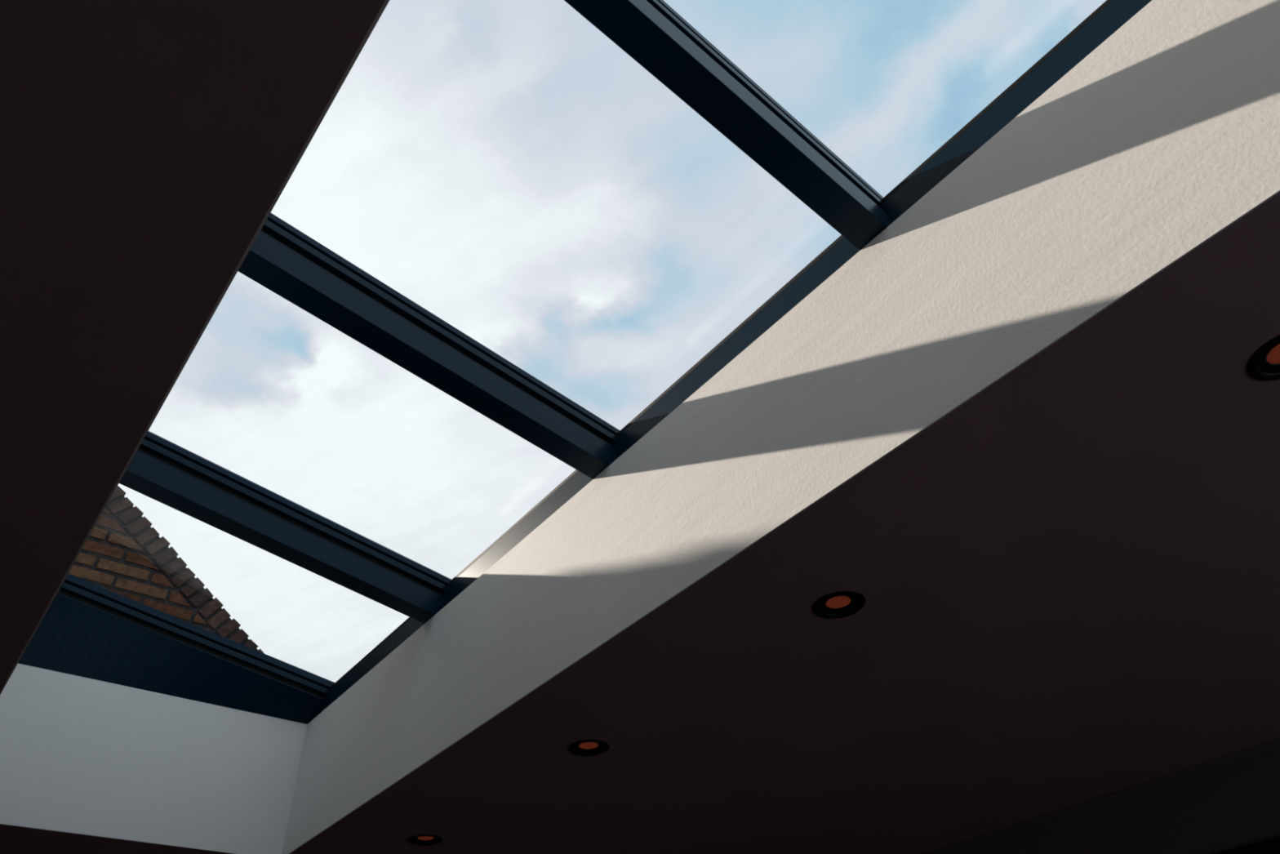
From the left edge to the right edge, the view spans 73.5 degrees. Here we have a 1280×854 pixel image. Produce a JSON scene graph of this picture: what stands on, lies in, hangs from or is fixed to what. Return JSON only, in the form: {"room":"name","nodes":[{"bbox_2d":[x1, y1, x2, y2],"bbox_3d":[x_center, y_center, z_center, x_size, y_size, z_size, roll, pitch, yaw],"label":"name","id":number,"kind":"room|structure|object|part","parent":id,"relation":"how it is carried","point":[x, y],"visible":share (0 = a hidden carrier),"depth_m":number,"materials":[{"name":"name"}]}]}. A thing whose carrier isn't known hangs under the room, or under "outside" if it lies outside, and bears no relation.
{"room":"room with skylight","nodes":[
{"label":"room with skylight","id":0,"kind":"room"},
{"bbox_2d":[0,663,306,853],"bbox_3d":[-1.846,1.264,3.182,1.109,0.525,0.100,26,-50,-30],"label":"wall","id":1,"kind":"structure","parent":0,"point":[81,755],"depth_m":3.14,"materials":[{"name":"white paint"}]},
{"bbox_2d":[68,485,263,653],"bbox_3d":[-3.180,0.402,4.996,5.128,3.979,0.228,26,-50,-30],"label":"brick gable","id":2,"kind":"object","parent":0,"point":[122,554],"visible":0.16,"depth_m":4.88,"materials":[{"name":"brown brick"}]},
{"bbox_2d":[0,0,389,694],"bbox_3d":[-0.711,-0.432,1.494,0.100,0.703,5.062,26,-50,-30],"label":"wall","id":3,"kind":"structure","parent":0,"point":[386,2],"depth_m":1.23,"materials":[{"name":"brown paint"}]},
{"bbox_2d":[0,0,1279,853],"bbox_3d":[-0.125,-0.199,1.302,6.360,0.030,8.000,26,-50,-30],"label":"ceiling","id":4,"kind":"structure","parent":0,"point":[1068,579],"depth_m":1.86,"materials":[{"name":"paint"}]},
{"bbox_2d":[408,834,443,845],"bbox_3d":[-0.798,1.531,3.189,0.127,0.016,0.127,26,-50,-30],"label":"recessed light","id":5,"kind":"object","parent":4,"relation":"in","point":[420,839],"visible":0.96,"depth_m":3.20,"materials":[{"name":"black metal"}]},
{"bbox_2d":[567,739,609,755],"bbox_3d":[-0.157,0.973,2.614,0.127,0.016,0.127,26,-50,-30],"label":"recessed light","id":6,"kind":"object","parent":4,"relation":"in","point":[584,747],"visible":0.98,"depth_m":2.62,"materials":[{"name":"black metal"}]},
{"bbox_2d":[812,591,866,618],"bbox_3d":[0.473,0.419,2.042,0.127,0.016,0.127,26,-50,-30],"label":"recessed light","id":7,"kind":"object","parent":4,"relation":"in","point":[838,604],"visible":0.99,"depth_m":2.05,"materials":[{"name":"black metal"}]},
{"bbox_2d":[1247,334,1279,380],"bbox_3d":[1.115,-0.129,1.479,0.127,0.016,0.127,26,-50,-30],"label":"recessed light","id":8,"kind":"object","parent":4,"relation":"in","point":[1264,364],"visible":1,"depth_m":1.49,"materials":[{"name":"black metal"}]},
{"bbox_2d":[281,0,1279,853],"bbox_3d":[0.239,0.094,2.043,0.110,0.525,5.062,26,-50,-30],"label":"wall","id":9,"kind":"structure","parent":0,"point":[1163,137],"depth_m":1.75,"materials":[{"name":"white paint"}]},
{"bbox_2d":[17,0,1151,724],"bbox_3d":[-0.239,-0.476,2.019,1.329,0.364,5.204,26,-50,-30],"label":"skylight frame","id":10,"kind":"structure","parent":9,"relation":"in","point":[89,629],"depth_m":2.34,"materials":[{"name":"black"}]},
{"bbox_3d":[-1.839,0.924,3.398,1.199,0.267,0.137,26,-50,-30],"label":"rail","id":11,"kind":"part","parent":10,"relation":"part of","materials":[{"name":"blue"}]},
{"bbox_3d":[-1.816,0.841,3.426,1.199,0.214,0.050,26,-50,-30],"label":"glass seat","id":12,"kind":"part","parent":10,"relation":"part of","materials":[{"name":"blue"}]},
{"bbox_3d":[-1.195,0.301,2.869,1.199,0.214,0.078,26,-50,-30],"label":"glass seat","id":13,"kind":"part","parent":10,"relation":"part of","materials":[{"name":"blue"}]},
{"bbox_3d":[-0.568,-0.245,2.306,1.199,0.214,0.078,26,-50,-30],"label":"glass seat","id":14,"kind":"part","parent":10,"relation":"part of","materials":[{"name":"blue"}]},
{"bbox_3d":[0.058,-0.789,1.745,1.199,0.214,0.078,26,-50,-30],"label":"glass seat","id":15,"kind":"part","parent":10,"relation":"part of","materials":[{"name":"blue"}]},
{"bbox_2d":[951,748,1279,853],"bbox_3d":[2.412,1.912,2.014,0.100,2.500,7.920,26,-50,-30],"label":"wall","id":16,"kind":"structure","parent":0,"point":[1234,805],"depth_m":3.06,"materials":[{"name":"grey paint"}]},
{"bbox_2d":[923,737,1279,853],"bbox_3d":[2.269,0.987,2.822,0.012,0.030,7.800,26,-50,-30],"label":"trim","id":17,"kind":"structure","parent":16,"relation":"attached to","point":[1274,744],"depth_m":3.24,"materials":[{"name":"grey"}]},
{"bbox_2d":[1213,835,1279,853],"bbox_3d":[2.099,1.369,2.798,0.012,0.057,4.000,26,-50,-30],"label":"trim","id":18,"kind":"structure","parent":16,"relation":"attached to","point":[1271,846],"depth_m":2.84,"materials":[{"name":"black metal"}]}
]}

